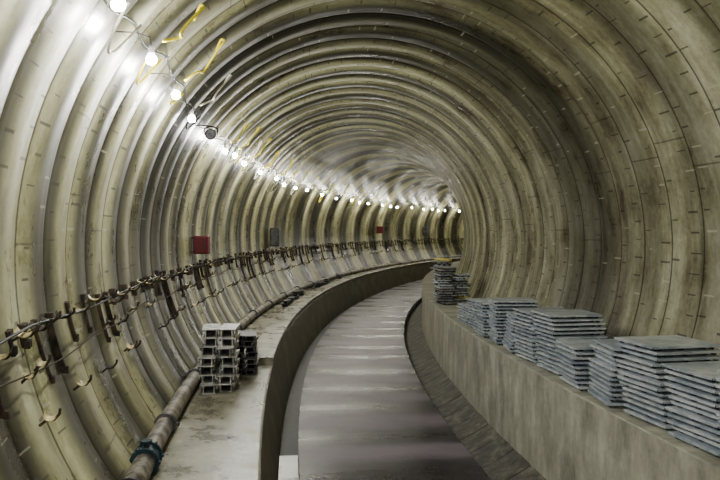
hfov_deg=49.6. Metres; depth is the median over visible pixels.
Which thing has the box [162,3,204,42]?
lamp cord
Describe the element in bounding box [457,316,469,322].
steel grating
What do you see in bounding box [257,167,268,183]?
lamp cord
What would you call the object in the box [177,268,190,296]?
bracket
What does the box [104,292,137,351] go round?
bracket
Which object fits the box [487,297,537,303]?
steel grating
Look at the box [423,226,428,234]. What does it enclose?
junction box
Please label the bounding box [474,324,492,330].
steel grating
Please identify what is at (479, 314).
steel grating
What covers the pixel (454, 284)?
steel grating
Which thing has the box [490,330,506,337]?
steel grating
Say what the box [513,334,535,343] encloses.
steel grating
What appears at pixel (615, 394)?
steel grating
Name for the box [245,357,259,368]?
channel
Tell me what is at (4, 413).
bracket
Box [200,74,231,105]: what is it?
lamp cord
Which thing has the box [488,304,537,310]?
steel grating
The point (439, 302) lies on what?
steel grating
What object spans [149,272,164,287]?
bracket
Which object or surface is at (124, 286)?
bracket
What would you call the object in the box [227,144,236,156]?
lamp cord
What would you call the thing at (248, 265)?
bracket
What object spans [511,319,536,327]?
steel grating
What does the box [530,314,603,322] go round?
steel grating
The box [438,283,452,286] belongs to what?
steel grating
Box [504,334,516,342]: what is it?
steel grating
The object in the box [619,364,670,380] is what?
steel grating
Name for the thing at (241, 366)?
channel
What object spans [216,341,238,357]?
channel
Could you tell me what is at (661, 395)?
steel grating
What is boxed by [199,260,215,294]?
bracket
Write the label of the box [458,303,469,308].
steel grating
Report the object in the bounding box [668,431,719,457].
steel grating
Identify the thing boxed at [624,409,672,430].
steel grating
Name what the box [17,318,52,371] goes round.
bracket
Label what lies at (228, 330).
channel
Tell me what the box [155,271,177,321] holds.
bracket
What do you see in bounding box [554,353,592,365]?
steel grating
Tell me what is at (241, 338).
channel
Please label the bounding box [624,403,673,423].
steel grating
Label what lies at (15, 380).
cable
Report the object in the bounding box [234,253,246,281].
bracket
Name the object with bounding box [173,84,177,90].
socket
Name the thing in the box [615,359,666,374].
steel grating
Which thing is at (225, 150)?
lamp
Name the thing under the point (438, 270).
steel grating
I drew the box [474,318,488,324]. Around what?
steel grating
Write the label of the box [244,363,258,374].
channel
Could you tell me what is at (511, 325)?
steel grating
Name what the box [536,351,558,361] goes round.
steel grating
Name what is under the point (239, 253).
bracket
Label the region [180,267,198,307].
bracket
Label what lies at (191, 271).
bracket
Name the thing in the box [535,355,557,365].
steel grating
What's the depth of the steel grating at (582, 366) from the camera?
7.09 m
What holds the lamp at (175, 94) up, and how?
hanging from the wall
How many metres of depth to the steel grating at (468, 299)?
11.49 m
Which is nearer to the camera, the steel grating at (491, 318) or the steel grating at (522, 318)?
the steel grating at (522, 318)
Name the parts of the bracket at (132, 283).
arm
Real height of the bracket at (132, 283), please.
0.198 m
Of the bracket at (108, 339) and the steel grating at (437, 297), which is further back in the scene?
the steel grating at (437, 297)
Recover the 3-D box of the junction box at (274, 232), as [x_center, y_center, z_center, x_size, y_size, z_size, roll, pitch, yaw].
[-2.332,-0.076,21.266,0.275,0.500,0.230,0,1,5]
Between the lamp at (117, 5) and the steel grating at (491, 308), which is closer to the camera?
the lamp at (117, 5)
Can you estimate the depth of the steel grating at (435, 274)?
15.10 m
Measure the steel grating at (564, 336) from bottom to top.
0.040 m
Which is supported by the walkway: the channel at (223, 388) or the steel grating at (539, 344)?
the channel at (223, 388)
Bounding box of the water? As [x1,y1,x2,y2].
[278,455,298,479]
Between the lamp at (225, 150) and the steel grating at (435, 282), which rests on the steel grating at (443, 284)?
the steel grating at (435, 282)
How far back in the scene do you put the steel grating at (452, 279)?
15.14 m
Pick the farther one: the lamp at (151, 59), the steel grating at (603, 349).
the steel grating at (603, 349)
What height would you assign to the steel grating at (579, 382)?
0.040 m
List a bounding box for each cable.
[0,238,459,344]
[0,241,459,387]
[103,0,454,208]
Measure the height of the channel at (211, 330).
0.099 m
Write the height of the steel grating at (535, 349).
0.040 m
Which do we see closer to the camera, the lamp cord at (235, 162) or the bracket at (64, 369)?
the bracket at (64, 369)
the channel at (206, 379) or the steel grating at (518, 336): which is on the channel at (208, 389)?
the channel at (206, 379)
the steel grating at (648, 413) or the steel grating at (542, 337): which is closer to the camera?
the steel grating at (648, 413)
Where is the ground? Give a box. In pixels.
[278,302,545,479]
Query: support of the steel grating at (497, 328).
on the steel grating at (502, 332)
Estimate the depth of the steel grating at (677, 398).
5.20 m
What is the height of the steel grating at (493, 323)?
0.040 m
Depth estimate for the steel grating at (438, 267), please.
15.09 m
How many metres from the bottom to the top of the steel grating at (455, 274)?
0.047 m
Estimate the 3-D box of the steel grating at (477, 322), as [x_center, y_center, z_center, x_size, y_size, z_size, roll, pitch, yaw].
[1.901,1.155,10.692,0.560,0.040,0.550,0,1,-3]
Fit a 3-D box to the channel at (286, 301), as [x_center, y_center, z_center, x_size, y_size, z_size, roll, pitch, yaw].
[-1.725,1.452,18.431,0.150,0.069,0.500,0,1,3]
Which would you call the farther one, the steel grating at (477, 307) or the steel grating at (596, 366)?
the steel grating at (477, 307)
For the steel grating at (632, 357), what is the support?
on the steel grating at (657, 371)
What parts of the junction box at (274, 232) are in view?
lid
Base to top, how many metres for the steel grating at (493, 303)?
0.040 m
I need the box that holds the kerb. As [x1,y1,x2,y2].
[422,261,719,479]
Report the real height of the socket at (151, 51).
0.063 m
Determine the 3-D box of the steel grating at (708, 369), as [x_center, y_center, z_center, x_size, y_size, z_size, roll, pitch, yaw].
[2.454,0.893,5.297,0.560,0.040,0.550,0,1,-13]
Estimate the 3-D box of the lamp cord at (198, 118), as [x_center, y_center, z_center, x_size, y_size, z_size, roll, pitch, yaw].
[-1.828,-1.300,8.495,0.135,0.193,0.559,0,1,-5]
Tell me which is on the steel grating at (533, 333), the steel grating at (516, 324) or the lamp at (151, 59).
the steel grating at (516, 324)
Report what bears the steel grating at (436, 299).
on the steel grating at (439, 302)
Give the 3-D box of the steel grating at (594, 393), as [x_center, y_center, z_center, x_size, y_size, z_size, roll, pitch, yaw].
[2.271,1.333,6.552,0.560,0.040,0.550,0,1,0]
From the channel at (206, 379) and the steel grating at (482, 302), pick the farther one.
the steel grating at (482, 302)
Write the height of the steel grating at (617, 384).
0.040 m
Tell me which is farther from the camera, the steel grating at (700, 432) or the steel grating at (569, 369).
the steel grating at (569, 369)
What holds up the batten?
on the steel grating at (435, 261)
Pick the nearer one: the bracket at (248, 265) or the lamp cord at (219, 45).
the lamp cord at (219, 45)
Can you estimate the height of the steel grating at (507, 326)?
0.040 m
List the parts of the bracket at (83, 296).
arm, arm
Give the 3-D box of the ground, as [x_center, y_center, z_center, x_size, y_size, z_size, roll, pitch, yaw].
[5.373,2.142,28.739,11.692,0.702,69.570,0,1,11]
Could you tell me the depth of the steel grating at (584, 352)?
7.11 m
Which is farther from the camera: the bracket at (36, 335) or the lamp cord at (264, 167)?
the lamp cord at (264, 167)
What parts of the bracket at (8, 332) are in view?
arm, arm, arm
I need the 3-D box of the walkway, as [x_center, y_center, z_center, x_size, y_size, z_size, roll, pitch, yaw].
[3.929,1.883,29.028,9.495,0.920,69.914,0,1,11]
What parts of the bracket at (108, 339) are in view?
arm, arm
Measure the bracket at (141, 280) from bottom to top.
0.340 m
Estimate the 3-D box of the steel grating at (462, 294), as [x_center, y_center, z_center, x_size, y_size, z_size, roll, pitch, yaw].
[1.996,1.072,15.300,0.289,0.047,0.500,0,1,-2]
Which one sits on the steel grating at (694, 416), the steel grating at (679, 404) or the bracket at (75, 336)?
the steel grating at (679, 404)
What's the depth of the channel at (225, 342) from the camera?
8.68 m
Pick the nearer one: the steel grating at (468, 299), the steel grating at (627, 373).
the steel grating at (627, 373)
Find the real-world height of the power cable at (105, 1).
0.167 m
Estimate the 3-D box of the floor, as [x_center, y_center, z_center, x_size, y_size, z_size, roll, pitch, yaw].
[5.464,2.252,28.724,10.106,0.250,68.750,0,1,11]
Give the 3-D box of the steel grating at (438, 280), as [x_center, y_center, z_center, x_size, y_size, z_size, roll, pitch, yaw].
[1.612,0.785,15.184,0.275,0.047,0.500,0,1,-1]
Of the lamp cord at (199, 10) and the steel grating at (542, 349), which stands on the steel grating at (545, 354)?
the steel grating at (542, 349)
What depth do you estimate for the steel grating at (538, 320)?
7.89 m
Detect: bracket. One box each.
[0,345,16,419]
[5,324,61,426]
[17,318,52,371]
[30,311,61,383]
[45,307,92,390]
[64,301,90,341]
[81,292,117,371]
[94,290,117,342]
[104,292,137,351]
[109,287,140,350]
[121,283,141,312]
[130,277,148,295]
[140,278,155,307]
[143,275,168,329]
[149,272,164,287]
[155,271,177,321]
[160,271,174,317]
[162,270,185,315]
[170,269,184,280]
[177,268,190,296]
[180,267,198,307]
[185,262,197,287]
[189,265,205,302]
[192,263,204,289]
[196,260,213,298]
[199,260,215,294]
[204,259,218,296]
[205,259,215,275]
[208,260,223,293]
[224,257,237,285]
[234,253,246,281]
[239,253,246,280]
[240,252,252,279]
[245,253,253,277]
[248,250,259,277]
[258,251,264,274]
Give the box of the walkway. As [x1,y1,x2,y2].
[149,260,459,479]
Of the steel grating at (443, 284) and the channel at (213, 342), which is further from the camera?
the steel grating at (443, 284)
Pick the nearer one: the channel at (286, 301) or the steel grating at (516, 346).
the steel grating at (516, 346)
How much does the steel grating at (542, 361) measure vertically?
0.040 m
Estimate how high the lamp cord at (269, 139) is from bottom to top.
0.409 m
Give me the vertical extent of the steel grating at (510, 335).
0.040 m
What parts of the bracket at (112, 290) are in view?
arm, arm, arm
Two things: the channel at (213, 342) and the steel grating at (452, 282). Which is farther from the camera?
the steel grating at (452, 282)
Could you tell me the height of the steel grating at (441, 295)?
0.047 m
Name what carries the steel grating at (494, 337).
on the steel grating
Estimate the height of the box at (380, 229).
0.340 m
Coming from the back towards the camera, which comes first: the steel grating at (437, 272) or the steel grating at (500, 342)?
the steel grating at (437, 272)
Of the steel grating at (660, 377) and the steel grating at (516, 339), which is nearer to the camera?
the steel grating at (660, 377)
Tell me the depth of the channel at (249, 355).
9.71 m
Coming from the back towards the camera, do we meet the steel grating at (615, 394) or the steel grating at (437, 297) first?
the steel grating at (437, 297)
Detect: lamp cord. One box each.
[107,1,141,53]
[136,48,161,84]
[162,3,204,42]
[170,86,183,104]
[184,38,225,81]
[186,108,200,129]
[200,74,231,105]
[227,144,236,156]
[230,124,248,141]
[234,151,243,163]
[239,127,260,148]
[248,141,262,156]
[252,138,271,157]
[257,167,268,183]
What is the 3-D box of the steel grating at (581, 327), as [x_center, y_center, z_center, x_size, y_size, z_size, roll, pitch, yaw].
[2.159,0.898,8.070,0.560,0.040,0.550,0,1,-10]
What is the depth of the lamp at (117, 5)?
3.92 m
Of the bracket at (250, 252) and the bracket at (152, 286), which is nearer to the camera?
the bracket at (152, 286)
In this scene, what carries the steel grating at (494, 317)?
on the steel grating at (491, 318)
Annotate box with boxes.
[191,236,209,253]
[270,228,279,245]
[376,226,383,232]
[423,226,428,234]
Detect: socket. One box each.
[148,45,154,54]
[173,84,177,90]
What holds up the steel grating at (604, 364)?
on the steel grating at (596, 366)
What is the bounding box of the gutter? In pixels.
[280,302,359,455]
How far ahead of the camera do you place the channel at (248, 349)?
9.65 m
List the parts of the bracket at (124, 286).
arm, arm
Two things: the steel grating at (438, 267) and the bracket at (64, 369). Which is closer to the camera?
the bracket at (64, 369)
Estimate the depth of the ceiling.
10.49 m
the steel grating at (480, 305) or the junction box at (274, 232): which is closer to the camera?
the steel grating at (480, 305)
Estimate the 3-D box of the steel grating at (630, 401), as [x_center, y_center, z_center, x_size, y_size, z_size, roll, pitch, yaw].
[2.395,1.258,5.927,0.560,0.040,0.550,0,1,-13]
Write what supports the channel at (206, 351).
on the channel at (206, 361)
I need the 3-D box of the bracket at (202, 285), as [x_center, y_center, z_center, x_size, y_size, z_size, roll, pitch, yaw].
[-2.534,0.641,12.685,0.298,0.637,0.092,0,1,-16]
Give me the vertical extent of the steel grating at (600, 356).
0.040 m
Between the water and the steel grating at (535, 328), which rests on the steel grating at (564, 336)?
the steel grating at (535, 328)
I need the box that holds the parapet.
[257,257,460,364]
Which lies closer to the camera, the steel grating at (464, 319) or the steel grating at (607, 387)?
the steel grating at (607, 387)
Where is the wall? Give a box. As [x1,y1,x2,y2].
[0,0,719,479]
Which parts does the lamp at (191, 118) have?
bulb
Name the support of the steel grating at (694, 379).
on the steel grating at (697, 385)
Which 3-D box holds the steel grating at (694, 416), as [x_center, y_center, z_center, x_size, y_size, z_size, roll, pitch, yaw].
[2.464,1.184,5.241,0.560,0.040,0.550,0,1,-13]
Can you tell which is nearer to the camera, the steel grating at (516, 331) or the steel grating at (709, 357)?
the steel grating at (709, 357)
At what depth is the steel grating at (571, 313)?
8.02 m
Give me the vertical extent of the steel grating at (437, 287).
0.047 m
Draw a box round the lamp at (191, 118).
[173,100,194,121]
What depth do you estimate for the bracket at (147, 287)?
8.88 m
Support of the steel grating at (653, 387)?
on the steel grating at (661, 395)
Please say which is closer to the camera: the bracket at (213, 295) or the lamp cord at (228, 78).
the lamp cord at (228, 78)
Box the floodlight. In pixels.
[195,124,217,139]
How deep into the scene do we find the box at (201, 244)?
12.36 m
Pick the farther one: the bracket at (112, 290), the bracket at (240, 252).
the bracket at (240, 252)
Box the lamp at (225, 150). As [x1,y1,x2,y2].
[207,138,227,153]
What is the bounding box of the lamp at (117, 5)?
[111,0,125,11]
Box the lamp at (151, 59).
[115,31,156,64]
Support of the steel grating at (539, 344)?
on the steel grating at (542, 349)
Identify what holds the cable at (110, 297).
on the bracket
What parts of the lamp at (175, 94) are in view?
bulb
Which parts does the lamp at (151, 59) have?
bulb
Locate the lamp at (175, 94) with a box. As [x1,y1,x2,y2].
[150,73,179,98]
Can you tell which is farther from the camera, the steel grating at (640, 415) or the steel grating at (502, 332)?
the steel grating at (502, 332)
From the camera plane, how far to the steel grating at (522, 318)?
8.66 m
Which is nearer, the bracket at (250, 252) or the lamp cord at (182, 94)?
the lamp cord at (182, 94)
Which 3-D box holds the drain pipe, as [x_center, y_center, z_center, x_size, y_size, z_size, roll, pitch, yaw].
[2.707,1.269,32.752,5.591,0.256,56.146,0,1,14]
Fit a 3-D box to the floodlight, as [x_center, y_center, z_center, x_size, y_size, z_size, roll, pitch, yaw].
[-1.951,-1.357,9.842,0.318,0.198,0.144,0,1,-4]
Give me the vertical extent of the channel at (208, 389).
0.099 m
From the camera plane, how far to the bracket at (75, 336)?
5.59 m
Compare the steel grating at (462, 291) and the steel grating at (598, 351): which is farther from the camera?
the steel grating at (462, 291)
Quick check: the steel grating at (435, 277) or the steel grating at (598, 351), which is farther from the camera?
the steel grating at (435, 277)
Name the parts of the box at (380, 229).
lid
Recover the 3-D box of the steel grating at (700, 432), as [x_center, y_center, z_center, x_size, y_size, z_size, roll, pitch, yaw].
[2.465,1.267,5.215,0.560,0.040,0.550,0,1,-14]
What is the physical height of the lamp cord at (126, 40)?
0.246 m
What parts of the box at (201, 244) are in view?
lid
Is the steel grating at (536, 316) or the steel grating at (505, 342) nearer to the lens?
the steel grating at (536, 316)
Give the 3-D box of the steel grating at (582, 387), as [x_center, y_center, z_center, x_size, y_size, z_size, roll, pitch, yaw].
[2.204,1.324,7.212,0.560,0.040,0.550,0,1,-4]
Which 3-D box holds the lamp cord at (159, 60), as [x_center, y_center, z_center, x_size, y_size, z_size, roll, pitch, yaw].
[-1.542,-1.241,5.659,0.160,0.235,0.403,0,1,-7]
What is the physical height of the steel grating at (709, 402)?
0.040 m
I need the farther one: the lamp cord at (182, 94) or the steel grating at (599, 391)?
the lamp cord at (182, 94)
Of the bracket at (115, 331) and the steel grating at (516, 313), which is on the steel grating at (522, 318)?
the steel grating at (516, 313)
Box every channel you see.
[197,359,221,374]
[198,352,221,366]
[199,341,220,355]
[199,368,221,383]
[200,378,218,394]
[201,332,219,346]
[202,323,220,338]
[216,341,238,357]
[216,367,238,384]
[218,323,240,337]
[218,332,240,347]
[218,374,239,391]
[219,349,239,365]
[219,358,239,375]
[238,330,246,340]
[238,349,243,357]
[238,359,244,369]
[239,352,245,363]
[242,336,258,346]
[244,331,256,341]
[244,342,256,352]
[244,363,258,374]
[245,354,257,364]
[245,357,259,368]
[246,346,257,357]
[282,299,290,303]
[292,290,302,293]
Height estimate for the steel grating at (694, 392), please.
0.040 m
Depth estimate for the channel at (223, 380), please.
8.62 m
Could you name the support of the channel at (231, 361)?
on the channel at (226, 370)
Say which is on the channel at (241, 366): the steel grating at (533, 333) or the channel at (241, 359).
the channel at (241, 359)
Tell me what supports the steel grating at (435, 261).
on the steel grating at (437, 263)
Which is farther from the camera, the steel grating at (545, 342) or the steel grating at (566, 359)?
the steel grating at (545, 342)
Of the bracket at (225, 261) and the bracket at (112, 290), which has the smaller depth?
the bracket at (112, 290)
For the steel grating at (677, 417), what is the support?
on the steel grating at (700, 432)
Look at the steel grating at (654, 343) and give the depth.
5.95 m
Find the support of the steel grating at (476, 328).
on the steel grating at (477, 331)
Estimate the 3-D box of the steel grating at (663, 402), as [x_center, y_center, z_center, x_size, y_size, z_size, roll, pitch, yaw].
[2.393,1.175,5.927,0.560,0.040,0.550,0,1,-12]
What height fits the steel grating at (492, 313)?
0.040 m
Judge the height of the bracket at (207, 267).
0.312 m
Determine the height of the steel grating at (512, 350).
0.040 m
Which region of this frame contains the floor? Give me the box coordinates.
[298,279,490,479]
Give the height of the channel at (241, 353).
0.069 m
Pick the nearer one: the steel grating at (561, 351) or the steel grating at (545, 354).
the steel grating at (561, 351)
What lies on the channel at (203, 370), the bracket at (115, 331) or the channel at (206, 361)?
the channel at (206, 361)
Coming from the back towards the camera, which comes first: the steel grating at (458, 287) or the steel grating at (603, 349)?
the steel grating at (458, 287)
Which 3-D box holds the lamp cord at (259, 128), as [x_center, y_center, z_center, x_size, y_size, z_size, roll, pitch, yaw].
[-1.753,-1.632,12.489,0.118,0.414,0.544,0,1,24]
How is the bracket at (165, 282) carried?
attached to the wall
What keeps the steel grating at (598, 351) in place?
on the steel grating at (600, 356)
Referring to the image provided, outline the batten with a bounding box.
[434,258,451,260]
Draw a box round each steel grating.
[433,260,449,262]
[433,269,457,271]
[433,281,448,284]
[434,273,451,276]
[434,276,448,279]
[434,278,450,281]
[434,286,454,289]
[434,288,455,292]
[435,266,457,269]
[435,271,454,274]
[435,298,453,301]
[435,301,458,304]
[436,262,452,265]
[436,293,456,296]
[436,296,453,299]
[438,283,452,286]
[438,291,452,294]
[449,278,468,281]
[450,281,467,283]
[453,273,471,276]
[453,283,471,286]
[453,285,468,289]
[453,290,469,293]
[455,293,470,296]
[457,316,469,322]
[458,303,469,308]
[466,298,487,302]
[473,312,490,318]
[474,303,489,308]
[474,306,491,311]
[474,315,490,321]
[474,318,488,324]
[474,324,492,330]
[474,327,490,334]
[475,300,490,305]
[475,321,490,327]
[475,330,489,337]
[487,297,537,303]
[487,311,506,317]
[487,320,506,326]
[488,301,539,306]
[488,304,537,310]
[488,313,507,320]
[488,323,506,330]
[488,333,504,341]
[489,307,514,313]
[489,317,507,323]
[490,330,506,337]
[490,337,503,344]
[491,327,507,333]
[502,340,517,349]
[503,337,517,345]
[503,344,518,353]
[504,324,517,332]
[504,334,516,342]
[505,331,516,337]
[506,311,516,315]
[506,321,517,328]
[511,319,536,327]
[512,316,535,323]
[513,307,565,315]
[513,312,533,318]
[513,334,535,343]
[513,338,538,347]
[514,323,534,331]
[514,327,537,335]
[515,330,540,338]
[515,342,540,351]
[515,345,539,355]
[515,350,538,360]
[515,353,541,362]
[530,309,602,318]
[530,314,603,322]
[530,326,604,335]
[532,318,605,327]
[532,339,557,348]
[533,322,605,331]
[535,330,607,340]
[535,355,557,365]
[536,343,558,352]
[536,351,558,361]
[536,363,561,375]
[537,335,599,343]
[537,347,556,355]
[538,359,556,367]
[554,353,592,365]
[554,366,591,380]
[555,344,597,356]
[555,348,597,360]
[555,357,591,370]
[555,362,590,375]
[556,339,596,351]
[559,372,591,385]
[559,376,591,390]
[587,367,622,382]
[588,358,623,372]
[588,390,627,407]
[589,344,629,357]
[589,363,622,377]
[589,371,624,387]
[589,376,625,392]
[589,381,627,397]
[589,384,627,401]
[592,339,628,352]
[594,349,619,362]
[595,353,620,367]
[614,335,719,350]
[615,342,719,357]
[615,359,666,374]
[616,353,712,368]
[617,375,669,393]
[618,370,670,387]
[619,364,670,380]
[619,381,672,398]
[620,348,719,362]
[622,386,673,405]
[622,392,676,410]
[622,397,671,416]
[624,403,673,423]
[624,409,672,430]
[660,361,719,382]
[664,369,719,388]
[664,375,719,395]
[664,382,719,403]
[665,406,719,429]
[666,388,719,409]
[666,419,719,443]
[667,413,719,436]
[668,395,719,412]
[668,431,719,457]
[670,400,719,419]
[672,425,719,447]
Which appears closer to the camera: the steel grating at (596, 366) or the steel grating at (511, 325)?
the steel grating at (596, 366)
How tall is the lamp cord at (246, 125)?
0.331 m
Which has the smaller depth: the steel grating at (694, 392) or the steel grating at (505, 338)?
the steel grating at (694, 392)
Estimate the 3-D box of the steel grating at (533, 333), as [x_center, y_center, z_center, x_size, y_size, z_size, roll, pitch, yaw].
[2.086,1.014,8.709,0.560,0.040,0.550,0,1,-9]
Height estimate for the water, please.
0.050 m
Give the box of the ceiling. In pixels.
[193,0,649,200]
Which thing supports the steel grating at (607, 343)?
on the steel grating at (603, 349)
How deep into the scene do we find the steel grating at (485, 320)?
10.49 m
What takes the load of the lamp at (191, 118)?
hanging from the power cable at (105, 1)
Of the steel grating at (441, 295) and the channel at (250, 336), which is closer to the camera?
the channel at (250, 336)
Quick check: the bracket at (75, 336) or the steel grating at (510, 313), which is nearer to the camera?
the bracket at (75, 336)
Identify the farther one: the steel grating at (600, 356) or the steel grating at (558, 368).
the steel grating at (558, 368)
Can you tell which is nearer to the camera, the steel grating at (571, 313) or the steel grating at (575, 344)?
the steel grating at (575, 344)
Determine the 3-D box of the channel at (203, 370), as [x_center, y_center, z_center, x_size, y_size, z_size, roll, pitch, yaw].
[-1.694,1.431,8.840,0.190,0.099,0.550,0,1,0]
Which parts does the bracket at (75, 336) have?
arm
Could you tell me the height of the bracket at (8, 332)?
0.593 m
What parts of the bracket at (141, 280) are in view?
arm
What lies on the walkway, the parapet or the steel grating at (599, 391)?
the parapet
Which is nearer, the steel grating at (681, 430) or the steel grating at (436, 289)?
the steel grating at (681, 430)
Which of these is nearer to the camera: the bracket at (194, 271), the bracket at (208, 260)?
the bracket at (194, 271)
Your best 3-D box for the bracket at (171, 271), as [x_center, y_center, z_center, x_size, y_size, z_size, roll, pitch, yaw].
[-2.486,0.472,10.585,0.209,0.171,0.089,0,1,-3]
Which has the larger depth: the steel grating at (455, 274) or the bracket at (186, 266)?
the steel grating at (455, 274)
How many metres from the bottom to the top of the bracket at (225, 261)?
0.589 m
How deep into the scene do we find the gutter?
11.48 m
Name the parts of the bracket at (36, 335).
arm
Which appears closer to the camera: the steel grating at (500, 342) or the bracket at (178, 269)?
the steel grating at (500, 342)
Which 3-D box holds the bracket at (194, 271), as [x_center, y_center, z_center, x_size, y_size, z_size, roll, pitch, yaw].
[-2.569,0.581,12.370,0.209,0.421,0.138,0,1,-2]
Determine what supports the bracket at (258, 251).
attached to the wall
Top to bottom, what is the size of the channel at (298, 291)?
0.069 m
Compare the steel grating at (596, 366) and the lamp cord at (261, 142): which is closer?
the steel grating at (596, 366)
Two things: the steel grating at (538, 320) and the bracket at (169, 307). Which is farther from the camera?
the bracket at (169, 307)
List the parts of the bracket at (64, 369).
arm, arm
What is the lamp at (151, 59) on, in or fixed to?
hanging from the wall
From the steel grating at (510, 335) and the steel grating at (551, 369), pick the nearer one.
the steel grating at (551, 369)
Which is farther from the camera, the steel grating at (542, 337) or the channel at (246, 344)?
the channel at (246, 344)
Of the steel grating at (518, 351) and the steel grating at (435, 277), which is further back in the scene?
the steel grating at (435, 277)
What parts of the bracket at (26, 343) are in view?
arm, arm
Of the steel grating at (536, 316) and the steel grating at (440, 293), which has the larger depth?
the steel grating at (440, 293)
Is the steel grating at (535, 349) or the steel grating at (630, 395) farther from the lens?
the steel grating at (535, 349)
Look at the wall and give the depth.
7.68 m
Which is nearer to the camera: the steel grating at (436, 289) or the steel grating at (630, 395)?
the steel grating at (630, 395)
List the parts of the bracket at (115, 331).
arm, arm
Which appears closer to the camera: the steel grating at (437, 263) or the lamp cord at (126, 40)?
the lamp cord at (126, 40)
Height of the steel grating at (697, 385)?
0.040 m
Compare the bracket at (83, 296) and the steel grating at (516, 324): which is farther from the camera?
the steel grating at (516, 324)
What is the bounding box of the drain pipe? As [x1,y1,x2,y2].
[122,255,461,479]
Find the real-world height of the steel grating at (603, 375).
0.040 m
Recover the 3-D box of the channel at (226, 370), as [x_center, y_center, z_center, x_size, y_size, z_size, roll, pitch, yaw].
[-1.468,1.431,8.806,0.190,0.099,0.550,0,1,-5]
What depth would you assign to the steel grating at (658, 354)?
5.83 m
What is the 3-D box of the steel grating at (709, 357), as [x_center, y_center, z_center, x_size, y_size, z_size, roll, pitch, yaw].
[2.388,0.883,6.014,0.560,0.040,0.550,0,1,-11]
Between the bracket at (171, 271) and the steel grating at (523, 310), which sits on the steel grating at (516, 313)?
the steel grating at (523, 310)
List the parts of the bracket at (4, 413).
arm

